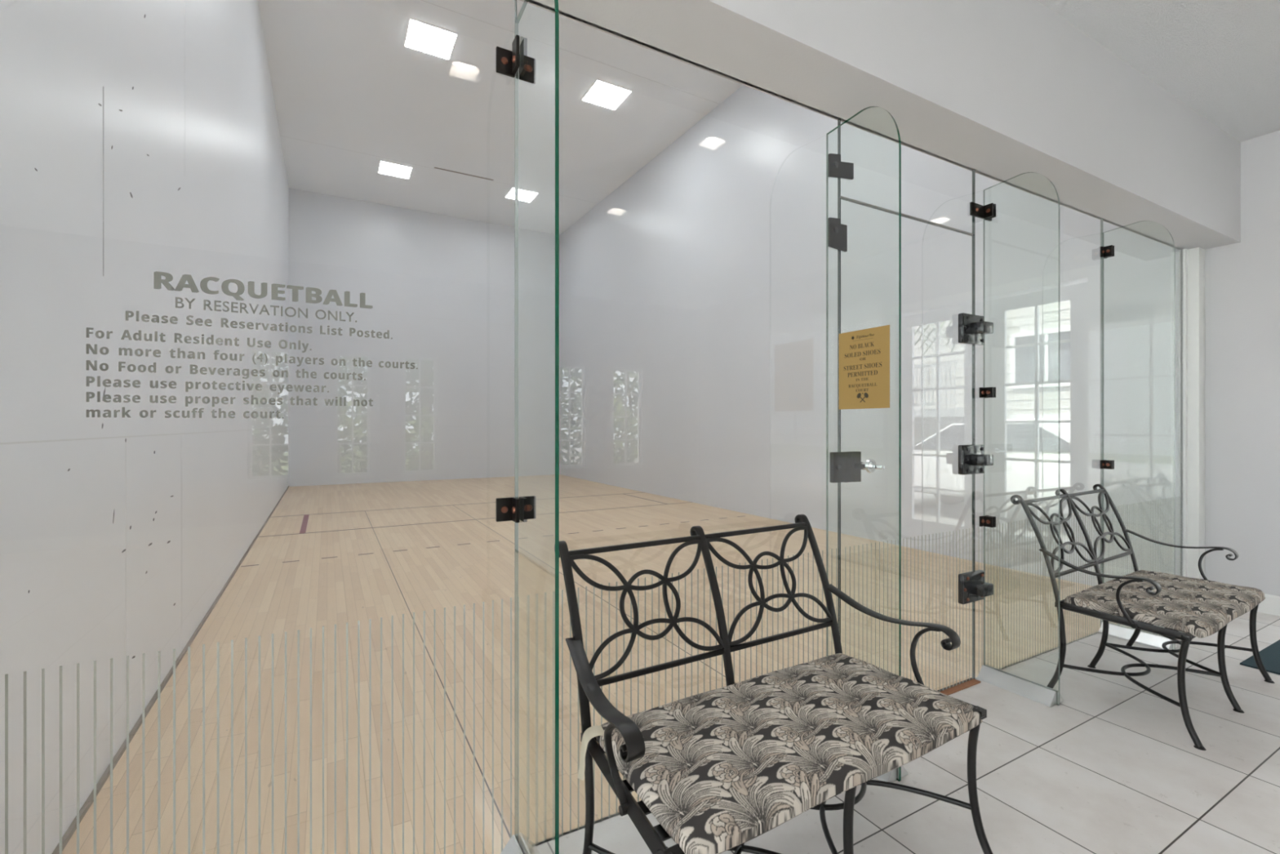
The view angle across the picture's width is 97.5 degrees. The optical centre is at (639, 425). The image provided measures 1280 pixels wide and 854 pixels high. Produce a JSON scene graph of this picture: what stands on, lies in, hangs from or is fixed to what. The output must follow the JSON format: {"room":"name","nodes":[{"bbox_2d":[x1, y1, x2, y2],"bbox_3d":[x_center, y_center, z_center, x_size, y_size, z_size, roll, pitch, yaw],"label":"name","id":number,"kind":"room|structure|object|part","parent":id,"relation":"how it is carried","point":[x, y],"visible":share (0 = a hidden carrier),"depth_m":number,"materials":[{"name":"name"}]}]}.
{"room":"racquetball viewing area","nodes":[
{"label":"racquetball viewing area","id":0,"kind":"room"},
{"bbox_2d":[0,0,288,853],"bbox_3d":[-4.312,-1.795,6.174,0.151,6.050,11.785,0,0,-29],"label":"wall","id":1,"kind":"structure","parent":0,"point":[139,139],"depth_m":2.09,"materials":[{"name":"paint"}]},
{"bbox_2d":[51,485,288,853],"bbox_3d":[-4.241,1.221,6.213,0.013,0.018,11.785,0,0,-29],"label":"baseboard","id":2,"kind":"structure","parent":1,"relation":"attached to","point":[69,832],"depth_m":2.28,"materials":[{"name":"brown"}]},
{"bbox_2d":[288,187,555,486],"bbox_3d":[-4.503,-1.795,12.901,6.374,6.050,0.151,0,0,-29],"label":"wall","id":3,"kind":"structure","parent":0,"point":[442,286],"depth_m":12.54,"materials":[{"name":"paint"}]},
{"bbox_2d":[257,0,742,235],"bbox_3d":[-1.631,-4.880,7.756,6.374,0.121,11.935,0,0,-29],"label":"ceiling","id":4,"kind":"structure","parent":0,"point":[349,96],"depth_m":8.51,"materials":[{"name":"paint"}]},
{"bbox_2d":[377,160,412,178],"bbox_3d":[-4.613,-4.814,10.561,0.550,0.013,0.550,0,0,-29],"label":"recessed light","id":5,"kind":"object","parent":4,"relation":"in","point":[384,167],"visible":1,"depth_m":10.54,"materials":[{"name":"white plastic"}]},
{"bbox_2d":[404,17,457,59],"bbox_3d":[-2.615,-4.814,7.003,0.550,0.013,0.550,0,0,-29],"label":"recessed light","id":6,"kind":"object","parent":4,"relation":"in","point":[422,37],"visible":1,"depth_m":6.98,"materials":[{"name":"white plastic"}]},
{"bbox_2d":[505,187,538,202],"bbox_3d":[-2.472,-4.814,11.711,0.550,0.013,0.550,0,0,-29],"label":"recessed light","id":7,"kind":"object","parent":4,"relation":"in","point":[523,195],"visible":0.93,"depth_m":11.70,"materials":[{"name":"white plastic"}]},
{"bbox_2d":[581,80,631,110],"bbox_3d":[-0.489,-4.814,8.179,0.550,0.013,0.550,0,0,-29],"label":"recessed light","id":8,"kind":"object","parent":4,"relation":"in","point":[603,94],"visible":1,"depth_m":8.15,"materials":[{"name":"white plastic"}]},
{"bbox_2d":[62,474,1279,853],"bbox_3d":[-1.121,1.289,4.462,8.693,0.121,18.185,0,0,-29],"label":"floor","id":9,"kind":"structure","parent":0,"point":[326,556],"depth_m":2.57,"materials":[{"name":"brown wood"}]},
{"bbox_2d":[495,0,559,853],"bbox_3d":[-0.277,0.030,1.470,0.117,2.397,0.325,0,0,-29],"label":"glass fin","id":10,"kind":"object","parent":9,"relation":"on","point":[508,63],"visible":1,"depth_m":1.58,"materials":[{"name":"teal"}]},
{"bbox_3d":[-0.275,0.030,1.470,0.010,2.397,0.323,0,0,-29],"label":"fin pane","id":11,"kind":"part","parent":10,"relation":"part of","materials":[{"name":"clear glass"}]},
{"bbox_2d":[4,0,1182,853],"bbox_3d":[1.221,-0.005,2.499,5.931,2.471,0.013,0,0,-29],"label":"glass wall","id":12,"kind":"structure","parent":9,"relation":"on","point":[157,281],"depth_m":1.42,"materials":[{"name":"grey"}]},
{"bbox_2d":[830,197,993,691],"bbox_3d":[1.236,0.153,2.423,1.029,2.149,0.161,0,0,-29],"label":"door","id":13,"kind":"structure","parent":12,"relation":"in","point":[845,466],"depth_m":2.61,"materials":[{"name":"grey"}]},
{"bbox_2d":[939,678,980,695],"bbox_3d":[1.221,1.227,2.481,0.920,0.006,0.042,0,0,-29],"label":"trim","id":14,"kind":"structure","parent":12,"relation":"attached to","point":[973,682],"depth_m":2.63,"materials":[{"name":"brown wood"}]},
{"bbox_2d":[554,514,992,853],"bbox_3d":[0.358,0.782,1.591,1.147,0.895,0.709,0,0,-30],"label":"bench","id":15,"kind":"object","parent":9,"relation":"on","point":[589,684],"visible":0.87,"depth_m":1.62,"materials":[{"name":"black metal"}]},
{"bbox_3d":[-0.189,0.581,1.560,0.026,0.491,0.210,0,0,-30],"label":"post","id":16,"kind":"part","parent":15,"relation":"part of","materials":[{"name":"black metal"}]},
{"bbox_3d":[-0.147,1.027,1.489,0.036,0.406,0.089,0,0,-30],"label":"leg","id":17,"kind":"part","parent":15,"relation":"part of","materials":[{"name":"black metal"}]},
{"bbox_3d":[-0.099,0.624,1.319,0.050,0.100,0.449,0,0,-23],"label":"arm","id":18,"kind":"part","parent":15,"relation":"part of","materials":[{"name":"black metal"}]},
{"bbox_3d":[-0.006,0.368,1.730,0.467,0.016,0.012,0,0,-30],"label":"rail","id":19,"kind":"part","parent":15,"relation":"part of","materials":[{"name":"black metal"}]},
{"bbox_3d":[0.058,0.698,1.621,0.467,0.016,0.012,0,0,-30],"label":"rail","id":20,"kind":"part","parent":15,"relation":"part of","materials":[{"name":"black metal"}]},
{"bbox_3d":[0.232,0.581,1.806,0.026,0.491,0.210,0,0,-30],"label":"post","id":21,"kind":"part","parent":15,"relation":"part of","materials":[{"name":"black metal"}]},
{"bbox_3d":[0.414,0.368,1.976,0.467,0.016,0.012,0,0,-30],"label":"rail","id":22,"kind":"part","parent":15,"relation":"part of","materials":[{"name":"black metal"}]},
{"bbox_2d":[577,653,982,853],"bbox_3d":[0.390,0.825,1.496,1.047,0.113,0.492,0,0,-30],"label":"seat cushion","id":23,"kind":"object","parent":15,"relation":"on","point":[720,769],"visible":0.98,"depth_m":1.38,"materials":[{"name":"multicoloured fabric"}]},
{"bbox_3d":[0.478,0.698,1.867,0.467,0.016,0.012,0,0,-30],"label":"rail","id":24,"kind":"part","parent":15,"relation":"part of","materials":[{"name":"black metal"}]},
{"bbox_3d":[0.396,0.820,1.526,1.100,0.030,0.478,0,0,-30],"label":"seat frame","id":25,"kind":"part","parent":15,"relation":"part of","materials":[{"name":"black metal"}]},
{"bbox_3d":[0.652,0.581,2.052,0.026,0.491,0.210,0,0,-30],"label":"post","id":26,"kind":"part","parent":15,"relation":"part of","materials":[{"name":"black metal"}]},
{"bbox_3d":[0.516,1.027,1.321,0.036,0.407,0.084,0,0,-30],"label":"leg","id":27,"kind":"part","parent":15,"relation":"part of","materials":[{"name":"black metal"}]},
{"bbox_3d":[0.818,0.624,1.857,0.050,0.100,0.449,0,0,-37],"label":"arm","id":28,"kind":"part","parent":15,"relation":"part of","materials":[{"name":"black metal"}]},
{"bbox_3d":[0.976,1.027,1.591,0.036,0.407,0.084,0,0,-30],"label":"leg","id":29,"kind":"part","parent":15,"relation":"part of","materials":[{"name":"black metal"}]},
{"bbox_2d":[826,106,907,782],"bbox_3d":[0.858,0.030,2.103,0.199,2.397,0.325,0,0,-29],"label":"glass fin","id":30,"kind":"object","parent":9,"relation":"on","point":[836,232],"visible":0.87,"depth_m":2.22,"materials":[{"name":"teal"}]},
{"bbox_2d":[839,324,889,409],"bbox_3d":[0.822,-0.209,2.066,0.001,0.292,0.224,0,0,-29],"label":"notice","id":31,"kind":"object","parent":30,"relation":"attached to","point":[864,354],"visible":1,"depth_m":2.06,"materials":[{"name":"brown paper"}]},
{"bbox_2d":[969,172,1062,706],"bbox_3d":[1.740,0.030,2.596,0.175,2.397,0.325,0,0,-29],"label":"glass fin","id":32,"kind":"object","parent":9,"relation":"on","point":[1031,690],"visible":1,"depth_m":2.65,"materials":[{"name":"grey"}]},
{"bbox_2d":[1098,220,1176,649],"bbox_3d":[2.853,0.030,3.218,0.114,2.397,0.325,0,0,-29],"label":"glass fin","id":33,"kind":"object","parent":9,"relation":"on","point":[1147,638],"visible":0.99,"depth_m":3.28,"materials":[{"name":"grey"}]},
{"bbox_2d":[1010,484,1275,750],"bbox_3d":[2.408,0.782,2.701,1.127,0.895,0.699,0,0,-32],"label":"bench","id":34,"kind":"object","parent":9,"relation":"on","point":[1172,634],"visible":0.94,"depth_m":2.66,"materials":[{"name":"black metal"}]},
{"bbox_3d":[1.872,0.581,2.656,0.026,0.491,0.207,0,0,-32],"label":"post","id":35,"kind":"part","parent":34,"relation":"part of","materials":[{"name":"black metal"}]},
{"bbox_3d":[2.046,0.368,2.829,0.459,0.016,0.012,0,0,-32],"label":"rail","id":36,"kind":"part","parent":34,"relation":"part of","materials":[{"name":"black metal"}]},
{"bbox_3d":[1.914,1.027,2.588,0.035,0.406,0.088,0,0,-32],"label":"leg","id":37,"kind":"part","parent":34,"relation":"part of","materials":[{"name":"black metal"}]},
{"bbox_3d":[2.112,0.698,2.723,0.459,0.016,0.012,0,0,-32],"label":"rail","id":38,"kind":"part","parent":34,"relation":"part of","materials":[{"name":"black metal"}]},
{"bbox_3d":[2.277,0.581,2.909,0.026,0.491,0.207,0,0,-32],"label":"post","id":39,"kind":"part","parent":34,"relation":"part of","materials":[{"name":"black metal"}]},
{"bbox_3d":[2.452,0.368,3.082,0.459,0.016,0.012,0,0,-32],"label":"rail","id":40,"kind":"part","parent":34,"relation":"part of","materials":[{"name":"black metal"}]},
{"bbox_3d":[2.320,1.027,2.841,0.035,0.406,0.088,0,0,-32],"label":"leg","id":41,"kind":"part","parent":34,"relation":"part of","materials":[{"name":"black metal"}]},
{"bbox_3d":[1.966,0.624,2.422,0.049,0.100,0.442,0,0,-25],"label":"arm","id":42,"kind":"part","parent":34,"relation":"part of","materials":[{"name":"black metal"}]},
{"bbox_3d":[2.518,0.698,2.976,0.459,0.016,0.012,0,0,-32],"label":"rail","id":43,"kind":"part","parent":34,"relation":"part of","materials":[{"name":"black metal"}]},
{"bbox_3d":[2.683,0.581,3.163,0.026,0.491,0.207,0,0,-32],"label":"post","id":44,"kind":"part","parent":34,"relation":"part of","materials":[{"name":"black metal"}]},
{"bbox_3d":[2.446,0.820,2.639,1.080,0.030,0.471,0,0,-32],"label":"seat frame","id":45,"kind":"part","parent":34,"relation":"part of","materials":[{"name":"black metal"}]},
{"bbox_3d":[2.726,1.027,3.095,0.035,0.406,0.088,0,0,-32],"label":"leg","id":46,"kind":"part","parent":34,"relation":"part of","materials":[{"name":"black metal"}]},
{"bbox_2d":[1063,569,1265,638],"bbox_3d":[2.458,0.794,2.619,0.988,0.052,0.485,0,0,-32],"label":"seat cushion","id":47,"kind":"object","parent":34,"relation":"on","point":[1200,607],"visible":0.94,"depth_m":2.49,"materials":[{"name":"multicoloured fabric"}]},
{"bbox_3d":[2.852,0.624,2.975,0.049,0.100,0.442,0,0,-39],"label":"arm","id":48,"kind":"part","parent":34,"relation":"part of","materials":[{"name":"black metal"}]},
{"bbox_3d":[2.127,1.027,2.163,0.035,0.407,0.083,0,0,-32],"label":"leg","id":49,"kind":"part","parent":34,"relation":"part of","materials":[{"name":"black metal"}]},
{"bbox_3d":[2.571,1.027,2.440,0.035,0.407,0.083,0,0,-32],"label":"leg","id":50,"kind":"part","parent":34,"relation":"part of","materials":[{"name":"black metal"}]},
{"bbox_3d":[3.015,1.027,2.717,0.035,0.407,0.083,0,0,-32],"label":"leg","id":51,"kind":"part","parent":34,"relation":"part of","materials":[{"name":"black metal"}]},
{"bbox_2d":[1240,639,1279,674],"bbox_3d":[3.884,1.226,2.436,0.942,0.009,1.568,0,0,-29],"label":"door mat","id":52,"kind":"object","parent":9,"relation":"on","point":[1270,655],"visible":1,"depth_m":2.92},
{"bbox_2d":[559,84,1179,586],"bbox_3d":[1.011,-1.795,9.145,0.405,6.050,11.785,0,0,-29],"label":"wall","id":53,"kind":"structure","parent":0,"point":[692,295],"depth_m":6.18,"materials":[{"name":"paint"}]},
{"bbox_2d":[1179,248,1187,577],"bbox_3d":[3.828,-0.005,3.950,0.035,2.471,0.034,0,0,-29],"label":"trim","id":54,"kind":"structure","parent":53,"relation":"attached to","point":[1184,273],"depth_m":3.93,"materials":[{"name":"white paint"}]},
{"bbox_2d":[519,0,1240,249],"bbox_3d":[1.343,-3.091,2.428,6.074,3.699,0.268,0,0,-29],"label":"wall header","id":55,"kind":"structure","parent":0,"point":[1003,90],"depth_m":2.39,"materials":[{"name":"paint"}]},
{"bbox_2d":[1038,0,1279,142],"bbox_3d":[1.853,-1.977,-0.866,8.693,0.120,5.982,0,0,-29],"label":"ceiling","id":56,"kind":"structure","parent":0,"point":[1220,59],"depth_m":2.84,"materials":[{"name":"white paint"}]},
{"bbox_2d":[1204,129,1279,595],"bbox_3d":[5.481,-0.344,1.399,0.150,3.147,6.100,0,0,-29],"label":"wall","id":57,"kind":"structure","parent":0,"point":[1242,278],"depth_m":3.76,"materials":[{"name":"paint"}]},
{"bbox_2d":[1187,247,1204,578],"bbox_3d":[3.905,-0.005,3.958,0.108,2.471,0.094,0,0,-29],"label":"trim","id":58,"kind":"structure","parent":57,"relation":"attached to","point":[1196,256],"depth_m":3.92,"materials":[{"name":"white paint"}]},
{"bbox_2d":[1257,593,1279,616],"bbox_3d":[4.081,1.167,3.739,0.014,0.125,0.461,0,0,-29],"label":"baseboard","id":59,"kind":"structure","parent":57,"relation":"attached to","point":[1271,604],"depth_m":3.66,"materials":[{"name":"white paint"}]}
]}

